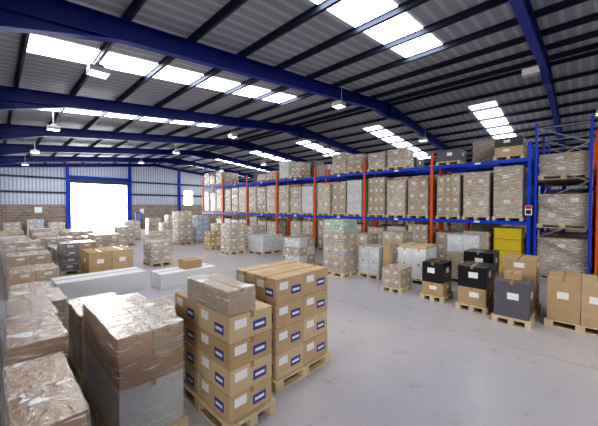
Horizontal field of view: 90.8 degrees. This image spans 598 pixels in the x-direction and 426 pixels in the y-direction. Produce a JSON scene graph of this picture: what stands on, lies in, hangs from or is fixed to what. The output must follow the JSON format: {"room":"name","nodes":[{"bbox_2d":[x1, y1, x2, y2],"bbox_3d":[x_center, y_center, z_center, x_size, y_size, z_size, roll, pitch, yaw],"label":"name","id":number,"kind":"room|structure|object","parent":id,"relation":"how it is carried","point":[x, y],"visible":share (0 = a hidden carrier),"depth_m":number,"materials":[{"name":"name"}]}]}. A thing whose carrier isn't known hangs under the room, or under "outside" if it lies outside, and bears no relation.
{"room":"warehouse interior","nodes":[
{"label":"warehouse interior","id":0,"kind":"room"},
{"bbox_2d":[0,162,254,234],"bbox_3d":[-16.360,-2.046,33.746,0.670,7.490,29.700,1,2,44],"label":"wall","id":1,"kind":"structure","parent":0,"point":[25,192],"depth_m":28.71,"materials":[{"name":"grey metal"}]},
{"bbox_2d":[0,0,565,231],"bbox_3d":[-1.326,-1.603,19.285,41.900,7.290,29.300,1,2,44],"label":"steel frame","id":2,"kind":"structure","parent":0,"point":[58,18],"depth_m":10.39,"materials":[{"name":"blue metal"}]},
{"bbox_2d":[30,141,39,153],"label":"pendant lights","id":3,"kind":"object","parent":2,"relation":"hanging from","point":[34,150],"depth_m":16.38,"materials":[{"name":"grey metal"}]},
{"bbox_2d":[46,111,60,131],"label":"pendant lights","id":4,"kind":"object","parent":2,"relation":"hanging from","point":[52,127],"depth_m":11.39,"materials":[{"name":"grey metal"}]},
{"bbox_2d":[85,44,110,78],"label":"pendant lights","id":5,"kind":"object","parent":2,"relation":"hanging from","point":[98,70],"depth_m":6.54,"materials":[{"name":"grey metal"}]},
{"bbox_2d":[172,144,179,153],"label":"pendant lights","id":6,"kind":"object","parent":2,"relation":"hanging from","point":[175,151],"depth_m":20.60,"materials":[{"name":"grey metal"}]},
{"bbox_2d":[228,129,237,137],"label":"pendant lights","id":7,"kind":"object","parent":2,"relation":"hanging from","point":[232,135],"depth_m":15.72,"materials":[{"name":"grey metal"}]},
{"bbox_2d":[3,0,597,181],"bbox_3d":[-1.145,-4.595,19.401,41.900,1.557,28.288,1,2,44],"label":"purlins","id":8,"kind":"structure","parent":2,"relation":"attached to","point":[134,7],"depth_m":10.39,"materials":[{"name":"black metal"}]},
{"bbox_2d":[0,0,597,180],"bbox_3d":[-1.326,-4.685,19.212,42.400,1.545,29.700,1,2,44],"label":"sheets","id":9,"kind":"object","parent":8,"relation":"attached to","point":[252,21],"depth_m":9.82,"materials":[{"name":"grey metal"}]},
{"bbox_2d":[331,87,346,108],"label":"pendant lights","id":10,"kind":"object","parent":2,"relation":"hanging from","point":[339,104],"depth_m":10.87,"materials":[{"name":"grey metal"}]},
{"bbox_2d":[418,137,427,141],"label":"pendant lights","id":11,"kind":"object","parent":2,"relation":"hanging from","point":[422,139],"depth_m":16.63,"materials":[{"name":"grey metal"}]},
{"bbox_2d":[522,65,539,77],"label":"pendant lights","id":12,"kind":"object","parent":2,"relation":"hanging from","point":[532,71],"depth_m":9.86,"materials":[{"name":"grey metal"}]},
{"bbox_2d":[0,228,597,425],"bbox_3d":[-6.009,2.084,23.881,56.900,0.300,31.200,1,2,44],"label":"floor","id":13,"kind":"structure","parent":0,"point":[404,359],"depth_m":4.65,"materials":[{"name":"concrete"}]},
{"bbox_2d":[0,230,23,236],"bbox_3d":[-17.734,1.599,18.218,1.206,0.937,1.105,1,2,44],"label":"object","id":14,"kind":"object","parent":13,"relation":"on","point":[2,233],"visible":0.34,"depth_m":17.89,"materials":[{"name":"brown cardboard"}]},
{"bbox_2d":[3,222,21,230],"bbox_3d":[-23.629,1.343,24.302,1.106,1.162,1.103,1,2,44],"label":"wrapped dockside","id":15,"kind":"object","parent":13,"relation":"on","point":[7,226],"visible":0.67,"depth_m":23.99,"materials":[{"name":"brown cardboard"}]},
{"bbox_2d":[0,235,25,247],"bbox_3d":[-16.624,1.726,17.154,1.004,0.736,1.107,1,2,44],"label":"pallet","id":16,"kind":"object","parent":13,"relation":"on","point":[23,236],"visible":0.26,"depth_m":16.92,"materials":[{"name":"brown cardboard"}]},
{"bbox_2d":[1,238,30,255],"bbox_3d":[-14.258,1.733,14.876,1.206,0.829,1.104,1,2,44],"label":"pallet","id":17,"kind":"object","parent":13,"relation":"on","point":[17,239],"visible":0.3,"depth_m":14.74,"materials":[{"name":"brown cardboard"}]},
{"bbox_2d":[3,239,40,271],"bbox_3d":[-11.137,1.677,11.871,1.207,1.083,1.106,1,2,44],"label":"pallet","id":18,"kind":"object","parent":13,"relation":"on","point":[23,243],"visible":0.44,"depth_m":11.56,"materials":[{"name":"brown cardboard"}]},
{"bbox_2d":[4,246,44,276],"bbox_3d":[-10.136,1.766,10.908,1.007,0.951,1.106,1,2,44],"label":"pallet","id":19,"kind":"object","parent":13,"relation":"on","point":[33,248],"visible":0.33,"depth_m":10.66,"materials":[{"name":"brown cardboard"}]},
{"bbox_2d":[5,250,51,287],"bbox_3d":[-8.950,1.792,9.770,1.206,0.953,1.104,1,2,44],"label":"pallet","id":20,"kind":"object","parent":13,"relation":"on","point":[15,259],"visible":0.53,"depth_m":9.44,"materials":[{"name":"brown cardboard"}]},
{"bbox_2d":[8,281,51,294],"bbox_3d":[-5.959,1.989,6.548,1.007,0.712,0.704,1,2,44],"label":"stack","id":21,"kind":"object","parent":13,"relation":"on","point":[33,286],"visible":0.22,"depth_m":6.52,"materials":[{"name":"beige plastic"}]},
{"bbox_2d":[5,295,58,377],"bbox_3d":[-3.958,1.891,4.370,1.207,1.012,0.542,1,2,44],"label":"stack","id":22,"kind":"object","parent":13,"relation":"on","point":[22,308],"visible":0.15,"depth_m":4.37,"materials":[{"name":"beige plastic"}]},
{"bbox_2d":[7,263,59,295],"bbox_3d":[-7.732,1.939,8.597,1.204,0.715,1.105,1,2,44],"label":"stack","id":23,"kind":"object","parent":13,"relation":"on","point":[37,272],"visible":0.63,"depth_m":8.29,"materials":[{"name":"brown cardboard"}]},
{"bbox_2d":[26,219,43,235],"bbox_3d":[-22.657,1.219,25.308,1.105,1.362,1.106,1,2,44],"label":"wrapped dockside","id":24,"kind":"object","parent":13,"relation":"on","point":[30,223],"visible":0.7,"depth_m":24.95,"materials":[{"name":"brown cardboard"}]},
{"bbox_2d":[3,311,69,425],"bbox_3d":[-2.963,1.841,3.311,1.108,1.162,0.504,1,2,44],"label":"stack","id":25,"kind":"object","parent":13,"relation":"on","point":[28,338],"visible":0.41,"depth_m":3.07,"materials":[{"name":"brown cardboard"}]},
{"bbox_2d":[6,287,68,342],"bbox_3d":[-4.914,1.963,5.542,1.206,0.812,0.804,1,2,44],"label":"stack","id":26,"kind":"object","parent":13,"relation":"on","point":[56,297],"visible":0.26,"depth_m":5.43,"materials":[{"name":"brown cardboard"}]},
{"bbox_2d":[29,228,50,238],"bbox_3d":[-17.436,1.535,19.875,1.004,0.987,1.105,1,2,44],"label":"pallet","id":27,"kind":"object","parent":13,"relation":"on","point":[36,230],"visible":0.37,"depth_m":19.57,"materials":[{"name":"beige cardboard"}]},
{"bbox_2d":[31,232,53,239],"bbox_3d":[-16.461,1.660,18.939,1.207,0.782,1.104,1,2,44],"label":"pallet","id":28,"kind":"object","parent":13,"relation":"on","point":[32,234],"visible":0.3,"depth_m":18.61,"materials":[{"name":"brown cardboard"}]},
{"bbox_2d":[33,233,57,239],"bbox_3d":[-15.276,1.690,17.799,1.205,0.777,1.107,1,2,44],"label":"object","id":29,"kind":"object","parent":13,"relation":"on","point":[37,236],"visible":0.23,"depth_m":17.45,"materials":[{"name":"brown cardboard"}]},
{"bbox_2d":[1,352,90,425],"bbox_3d":[-1.996,1.890,2.298,1.207,1.112,0.442,1,2,44],"label":"stack","id":30,"kind":"object","parent":13,"relation":"on","point":[41,392],"visible":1,"depth_m":2.19,"materials":[{"name":"brown cardboard"}]},
{"bbox_2d":[46,244,56,260],"bbox_3d":[-10.650,1.812,13.347,1.204,0.743,1.104,1,2,44],"label":"pallet","id":31,"kind":"object","parent":13,"relation":"on","point":[49,247],"visible":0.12,"depth_m":12.97,"materials":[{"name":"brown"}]},
{"bbox_2d":[51,247,57,264],"bbox_3d":[-9.538,1.804,12.278,1.206,0.811,1.104,1,2,44],"label":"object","id":32,"kind":"object","parent":13,"relation":"on","point":[54,252],"visible":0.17,"depth_m":11.75,"materials":[{"name":"plastic"}]},
{"bbox_2d":[47,222,64,233],"bbox_3d":[-21.687,1.345,26.321,1.106,1.062,1.105,1,2,44],"label":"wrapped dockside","id":33,"kind":"object","parent":13,"relation":"on","point":[55,226],"visible":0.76,"depth_m":25.95,"materials":[{"name":"brown cardboard"}]},
{"bbox_2d":[43,236,73,249],"bbox_3d":[-11.695,1.667,14.352,1.203,0.987,1.106,1,2,44],"label":"pallet","id":34,"kind":"object","parent":13,"relation":"on","point":[46,240],"visible":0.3,"depth_m":13.96,"materials":[{"name":"brown wood"}]},
{"bbox_2d":[59,229,80,235],"bbox_3d":[-15.579,1.566,20.101,1.104,0.915,1.104,1,2,44],"label":"pallet","id":35,"kind":"object","parent":13,"relation":"on","point":[61,231],"visible":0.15,"depth_m":19.81,"materials":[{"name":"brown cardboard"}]},
{"bbox_2d":[57,240,95,275],"bbox_3d":[-8.491,1.662,11.266,1.004,1.142,1.107,1,2,44],"label":"pallet","id":36,"kind":"object","parent":13,"relation":"on","point":[69,252],"visible":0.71,"depth_m":10.82,"materials":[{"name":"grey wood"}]},
{"bbox_2d":[74,236,80,240],"bbox_3d":[-11.887,1.714,16.551,1.103,0.788,1.105,1,2,44],"label":"pallet","id":37,"kind":"object","parent":13,"relation":"on","point":[79,237],"visible":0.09,"depth_m":16.03,"materials":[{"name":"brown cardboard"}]},
{"bbox_2d":[68,230,92,236],"bbox_3d":[-13.097,1.568,17.712,1.102,1.025,1.106,1,2,44],"label":"pallet","id":38,"kind":"object","parent":13,"relation":"on","point":[76,233],"visible":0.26,"depth_m":17.34,"materials":[{"name":"brown wood"}]},
{"bbox_2d":[66,293,118,385],"bbox_3d":[-3.201,1.907,4.724,1.107,0.962,0.705,1,2,44],"label":"stack","id":39,"kind":"object","parent":13,"relation":"on","point":[76,351],"visible":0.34,"depth_m":4.45,"materials":[{"name":"brown cardboard"}]},
{"bbox_2d":[51,267,145,300],"bbox_3d":[-5.748,2.037,8.568,0.936,0.518,2.133,1,2,44],"label":"carton","id":40,"kind":"object","parent":13,"relation":"on","point":[114,281],"visible":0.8,"depth_m":8.28,"materials":[{"name":"white cardboard"}]},
{"bbox_2d":[88,232,119,246],"bbox_3d":[-9.285,1.574,14.041,1.107,1.186,1.105,1,2,44],"label":"pallet","id":41,"kind":"object","parent":13,"relation":"on","point":[101,239],"visible":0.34,"depth_m":13.73,"materials":[{"name":"brown wood"}]},
{"bbox_2d":[80,246,132,273],"bbox_3d":[-6.923,1.773,10.662,1.300,0.950,1.400,1,2,44],"label":"cartons","id":42,"kind":"object","parent":13,"relation":"on","point":[114,257],"visible":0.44,"depth_m":10.26,"materials":[{"name":"brown cardboard"}]},
{"bbox_2d":[114,226,135,245],"bbox_3d":[-11.074,1.450,18.746,0.907,1.212,1.007,1,2,44],"label":"cartons","id":43,"kind":"object","parent":13,"relation":"on","point":[126,233],"visible":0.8,"depth_m":18.48,"materials":[{"name":"brown cardboard"}]},
{"bbox_2d":[124,220,140,239],"bbox_3d":[-12.299,1.277,21.796,0.907,1.412,0.906,1,2,44],"label":"cartons","id":44,"kind":"object","parent":13,"relation":"on","point":[135,223],"visible":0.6,"depth_m":21.61,"materials":[{"name":"brown cardboard"}]},
{"bbox_2d":[82,293,187,425],"bbox_3d":[-2.063,1.799,3.597,1.606,1.232,0.705,1,2,44],"label":"stack","id":45,"kind":"object","parent":13,"relation":"on","point":[134,376],"visible":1,"depth_m":3.16,"materials":[{"name":"brown cardboard"}]},
{"bbox_2d":[134,212,144,229],"bbox_3d":[-16.947,0.834,31.214,2.170,1.850,0.720,1,2,44],"label":"truck","id":46,"kind":"object","parent":13,"relation":"on","point":[135,217],"visible":0.52,"depth_m":31.35,"materials":[{"name":"blue metal"}]},
{"bbox_2d":[145,218,160,236],"bbox_3d":[-12.031,1.166,24.379,0.906,1.512,1.006,1,2,44],"label":"wrapped pallet load","id":47,"kind":"object","parent":13,"relation":"on","point":[152,224],"visible":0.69,"depth_m":24.04,"materials":[{"name":"beige plastic"}]},
{"bbox_2d":[143,239,172,266],"bbox_3d":[-6.077,1.693,12.692,0.905,1.012,0.907,1,2,44],"label":"cartons","id":48,"kind":"object","parent":13,"relation":"on","point":[158,252],"visible":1,"depth_m":12.41,"materials":[{"name":"brown cardboard"}]},
{"bbox_2d":[149,230,173,250],"bbox_3d":[-7.706,1.553,16.477,0.906,1.112,1.004,1,2,44],"label":"cartons","id":49,"kind":"object","parent":13,"relation":"on","point":[163,234],"visible":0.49,"depth_m":16.22,"materials":[{"name":"brown cardboard"}]},
{"bbox_2d":[149,294,174,316],"bbox_3d":[-2.256,1.996,5.204,1.206,0.762,0.800,1,2,44],"label":"stack","id":50,"kind":"object","parent":13,"relation":"on","point":[168,303],"visible":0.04,"depth_m":5.30,"materials":[{"name":"beige plastic"}]},
{"bbox_2d":[159,222,172,240],"bbox_3d":[-9.498,1.337,21.391,0.906,1.312,1.005,1,2,44],"label":"wrapped pallet load","id":51,"kind":"object","parent":13,"relation":"on","point":[164,225],"visible":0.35,"depth_m":21.06,"materials":[{"name":"brown cardboard"}]},
{"bbox_2d":[165,215,172,221],"bbox_3d":[-10.621,1.035,24.616,0.807,1.762,0.907,1,2,44],"label":"cardboard box","id":52,"kind":"object","parent":13,"relation":"on","point":[168,218],"visible":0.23,"depth_m":24.20,"materials":[{"name":"brown cardboard"}]},
{"bbox_2d":[150,257,215,289],"bbox_3d":[-3.760,1.900,9.700,0.828,0.738,1.840,1,2,44],"label":"carton","id":53,"kind":"object","parent":13,"relation":"on","point":[166,278],"visible":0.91,"depth_m":9.34,"materials":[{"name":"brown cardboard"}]},
{"bbox_2d":[173,211,192,244],"bbox_3d":[-7.694,0.956,19.506,0.907,2.162,1.007,1,2,44],"label":"pallet","id":54,"kind":"object","parent":13,"relation":"on","point":[182,220],"visible":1,"depth_m":19.19,"materials":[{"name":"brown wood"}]},
{"bbox_2d":[192,215,208,242],"bbox_3d":[-6.828,1.083,20.481,0.807,1.862,0.907,1,2,44],"label":"packs","id":55,"kind":"object","parent":13,"relation":"on","point":[200,223],"visible":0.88,"depth_m":20.18,"materials":[{"name":"blue plastic"}]},
{"bbox_2d":[204,230,220,249],"bbox_3d":[-5.033,1.567,17.237,0.700,1.050,0.800,1,2,44],"label":"cartons","id":56,"kind":"object","parent":13,"relation":"on","point":[212,238],"visible":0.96,"depth_m":17.01,"materials":[{"name":"brown cardboard"}]},
{"bbox_2d":[211,223,220,230],"bbox_3d":[-4.994,1.347,18.860,0.906,1.412,1.005,1,2,44],"label":"cardboard box","id":57,"kind":"object","parent":13,"relation":"on","point":[214,226],"visible":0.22,"depth_m":18.40,"materials":[{"name":"beige cardboard"}]},
{"bbox_2d":[175,273,275,425],"bbox_3d":[-1.028,1.618,3.846,1.440,1.582,0.660,1,2,44],"label":"cartons","id":58,"kind":"object","parent":13,"relation":"on","point":[227,337],"visible":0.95,"depth_m":3.42,"materials":[{"name":"brown cardboard"}]},
{"bbox_2d":[220,222,245,254],"bbox_3d":[-3.501,1.321,15.722,0.907,1.612,1.057,1,2,44],"label":"pallet","id":59,"kind":"object","parent":13,"relation":"on","point":[233,234],"visible":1,"depth_m":15.40,"materials":[{"name":"beige cardboard"}]},
{"bbox_2d":[245,225,264,246],"bbox_3d":[-2.715,1.416,18.056,0.907,1.312,1.007,1,2,44],"label":"pallet","id":60,"kind":"object","parent":13,"relation":"on","point":[250,229],"visible":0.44,"depth_m":17.79,"materials":[{"name":"beige cardboard"}]},
{"bbox_2d":[247,233,282,254],"bbox_3d":[-1.808,1.639,16.010,1.256,0.962,1.506,1,2,44],"label":"cartons","id":61,"kind":"object","parent":13,"relation":"on","point":[265,242],"visible":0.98,"depth_m":15.55,"materials":[{"name":"grey plastic"}]},
{"bbox_2d":[236,260,330,393],"bbox_3d":[-0.259,1.630,4.675,1.000,1.520,1.180,1,2,44],"label":"cartons","id":62,"kind":"object","parent":13,"relation":"on","point":[296,292],"visible":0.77,"depth_m":4.29,"materials":[{"name":"brown cardboard"}]},
{"bbox_2d":[282,236,305,257],"bbox_3d":[-0.168,1.654,14.361,0.906,1.012,1.006,1,2,44],"label":"wrapped pallet load","id":63,"kind":"object","parent":13,"relation":"on","point":[283,239],"visible":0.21,"depth_m":14.28,"materials":[{"name":"brown plastic"}]},
{"bbox_2d":[285,237,315,264],"bbox_3d":[0.045,1.625,12.420,0.906,1.162,1.006,1,2,44],"label":"pallet","id":64,"kind":"object","parent":13,"relation":"on","point":[299,249],"visible":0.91,"depth_m":12.12,"materials":[{"name":"white plastic"}]},
{"bbox_2d":[291,233,312,237],"bbox_3d":[0.165,1.632,16.330,0.856,0.962,1.006,1,2,44],"label":"wrapped pallet load","id":65,"kind":"object","parent":13,"relation":"on","point":[296,234],"visible":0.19,"depth_m":16.12,"materials":[{"name":"brown cardboard"}]},
{"bbox_2d":[323,219,357,277],"bbox_3d":[1.521,1.236,10.865,0.937,2.012,0.926,1,2,44],"label":"cartons","id":66,"kind":"object","parent":13,"relation":"on","point":[340,235],"visible":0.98,"depth_m":10.55,"materials":[{"name":"brown cardboard"}]},
{"bbox_2d":[357,232,377,266],"bbox_3d":[2.732,1.524,12.469,0.906,1.362,0.906,1,2,44],"label":"cartons","id":67,"kind":"object","parent":13,"relation":"on","point":[363,238],"visible":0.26,"depth_m":12.13,"materials":[{"name":"brown cardboard"}]},
{"bbox_2d":[202,141,534,254],"bbox_3d":[0.086,-0.319,18.720,23.280,4.750,1.160,1,2,44],"label":"rack","id":68,"kind":"object","parent":13,"relation":"on","point":[529,161],"visible":0.66,"depth_m":13.36,"materials":[{"name":"blue metal"}]},
{"bbox_2d":[204,136,526,259],"bbox_3d":[0.087,-0.638,18.714,22.786,5.388,1.064,1,2,44],"label":"packaged goods","id":69,"kind":"object","parent":68,"relation":"on","point":[497,195],"visible":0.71,"depth_m":13.98,"materials":[{"name":"brown cardboard"}]},
{"bbox_2d":[525,205,531,214],"bbox_3d":[8.021,-0.095,10.312,0.200,0.340,0.012,1,2,44],"label":"notice sign","id":70,"kind":"object","parent":68,"relation":"attached to","point":[528,208],"visible":1,"depth_m":10.31,"materials":[{"name":"white plastic"}]},
{"bbox_2d":[357,243,382,279],"bbox_3d":[2.715,1.702,10.616,0.855,1.092,0.906,1,2,44],"label":"cartons","id":71,"kind":"object","parent":13,"relation":"on","point":[370,261],"visible":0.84,"depth_m":10.28,"materials":[{"name":"white cardboard"}]},
{"bbox_2d":[216,150,538,255],"bbox_3d":[1.022,-0.343,19.692,23.280,4.750,1.160,1,2,44],"label":"rack","id":72,"kind":"object","parent":13,"relation":"on","point":[490,168],"visible":0.05,"depth_m":15.32,"materials":[{"name":"blue metal"}]},
{"bbox_2d":[218,139,528,254],"bbox_3d":[1.022,-0.700,19.683,22.786,5.464,1.067,1,2,44],"label":"packaged goods","id":73,"kind":"object","parent":72,"relation":"on","point":[484,150],"visible":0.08,"depth_m":13.18,"materials":[{"name":"brown cardboard"}]},
{"bbox_2d":[380,263,412,293],"bbox_3d":[2.942,1.944,8.875,0.646,0.692,0.805,1,2,44],"label":"pallet","id":74,"kind":"object","parent":13,"relation":"on","point":[395,277],"visible":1,"depth_m":8.65,"materials":[{"name":"brown wood"}]},
{"bbox_2d":[382,230,412,263],"bbox_3d":[3.879,1.468,11.640,0.907,1.512,0.906,1,2,44],"label":"cartons","id":75,"kind":"object","parent":13,"relation":"on","point":[395,237],"visible":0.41,"depth_m":11.30,"materials":[{"name":"brown cardboard"}]},
{"bbox_2d":[252,171,544,235],"bbox_3d":[3.897,-0.417,22.823,23.280,4.750,1.160,1,2,44],"label":"rack","id":76,"kind":"object","parent":13,"relation":"on","point":[466,227],"visible":0.02,"depth_m":16.75,"materials":[{"name":"blue"}]},
{"bbox_2d":[255,165,538,231],"bbox_3d":[3.899,-0.733,22.818,22.788,5.383,1.070,1,2,44],"label":"packaged goods","id":77,"kind":"object","parent":76,"relation":"on","point":[457,227],"visible":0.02,"depth_m":19.66,"materials":[{"name":"cardboard"}]},
{"bbox_2d":[305,158,545,235],"bbox_3d":[6.671,-0.844,25.697,22.787,5.467,1.066,1,2,44],"label":"packaged goods","id":78,"kind":"object","parent":76,"relation":"on","point":[405,223],"visible":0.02,"depth_m":23.04,"materials":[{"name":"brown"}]},
{"bbox_2d":[398,242,435,282],"bbox_3d":[3.982,1.655,9.949,1.000,1.220,1.000,1,2,44],"label":"cartons","id":79,"kind":"object","parent":13,"relation":"on","point":[412,254],"visible":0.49,"depth_m":9.58,"materials":[{"name":"white cardboard"}]},
{"bbox_2d":[420,258,452,302],"bbox_3d":[3.778,1.809,8.081,0.600,1.000,0.780,1,2,44],"label":"crate","id":80,"kind":"object","parent":13,"relation":"on","point":[436,273],"visible":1,"depth_m":7.84,"materials":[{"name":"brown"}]},
{"bbox_2d":[447,232,486,278],"bbox_3d":[5.643,1.484,9.941,1.006,1.562,1.006,1,2,44],"label":"wrapped pallet load","id":81,"kind":"object","parent":13,"relation":"on","point":[457,243],"visible":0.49,"depth_m":9.70,"materials":[{"name":"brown plastic"}]},
{"bbox_2d":[455,261,493,313],"bbox_3d":[4.383,1.797,7.318,0.670,1.060,0.840,1,2,44],"label":"crate","id":82,"kind":"object","parent":13,"relation":"on","point":[475,279],"visible":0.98,"depth_m":7.05,"materials":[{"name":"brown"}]},
{"bbox_2d":[464,248,498,297],"bbox_3d":[5.317,1.697,8.596,0.800,1.200,0.900,1,2,44],"label":"crate","id":83,"kind":"object","parent":13,"relation":"on","point":[473,254],"visible":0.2,"depth_m":8.33,"materials":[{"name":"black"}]},
{"bbox_2d":[493,227,525,272],"bbox_3d":[7.979,1.395,11.205,0.880,1.674,0.830,1,2,44],"label":"stack","id":84,"kind":"object","parent":13,"relation":"on","point":[506,239],"visible":0.52,"depth_m":10.93,"materials":[{"name":"yellow plastic"}]},
{"bbox_2d":[491,269,535,328],"bbox_3d":[4.735,1.817,6.494,0.680,1.060,0.820,1,2,44],"label":"crate","id":85,"kind":"object","parent":13,"relation":"on","point":[513,292],"visible":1,"depth_m":6.25,"materials":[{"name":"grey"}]},
{"bbox_2d":[501,253,540,316],"bbox_3d":[5.380,1.691,7.161,0.720,1.280,0.880,1,2,44],"label":"cartons","id":86,"kind":"object","parent":13,"relation":"on","point":[529,264],"visible":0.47,"depth_m":6.87,"materials":[{"name":"brown cardboard"}]},
{"bbox_2d":[533,115,593,278],"bbox_3d":[10.415,-0.424,11.551,1.480,5.300,5.280,1,2,44],"label":"rack","id":87,"kind":"object","parent":13,"relation":"on","point":[591,132],"visible":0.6,"depth_m":9.87,"materials":[{"name":"blue metal"}]},
{"bbox_2d":[536,151,589,280],"bbox_3d":[10.422,0.071,11.556,1.366,4.310,4.787,1,2,44],"label":"packaged goods","id":88,"kind":"object","parent":87,"relation":"on","point":[577,164],"visible":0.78,"depth_m":9.92,"materials":[{"name":"brown plastic"}]},
{"bbox_2d":[544,270,597,335],"bbox_3d":[5.894,1.844,6.170,1.100,1.020,1.000,1,2,44],"label":"cartons","id":89,"kind":"object","parent":13,"relation":"on","point":[566,291],"visible":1,"depth_m":5.95,"materials":[{"name":"brown cardboard"}]},
{"bbox_2d":[591,130,597,274],"bbox_3d":[11.388,-0.402,10.616,1.160,5.300,5.280,1,2,44],"label":"rack","id":90,"kind":"object","parent":13,"relation":"on","point":[594,237],"visible":0.91,"depth_m":10.91,"materials":[{"name":"orange"}]},
{"bbox_2d":[383,243,392,266],"bbox_3d":[2.960,1.642,9.825,0.234,1.248,0.229,1,2,44],"label":"carton","id":91,"kind":"object","parent":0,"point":[387,247],"visible":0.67,"depth_m":9.75,"materials":[{"name":"brown cardboard"}]},
{"bbox_2d":[274,171,592,234],"bbox_3d":[8.850,-1.224,29.871,42.400,6.030,0.350,1,2,44],"label":"wall","id":92,"kind":"structure","parent":0,"point":[553,188],"depth_m":20.44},
{"label":"outside","id":93,"kind":"structure","parent":0,"visible":0},
{"bbox_2d":[71,183,191,230],"bbox_3d":[-17.829,-0.728,32.762,0.001,4.900,12.700,1,2,44],"label":"exterior daylight","id":94,"kind":"object","parent":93,"point":[94,207],"visible":0.7,"depth_m":30.08,"materials":[{"name":"white"}]}
]}

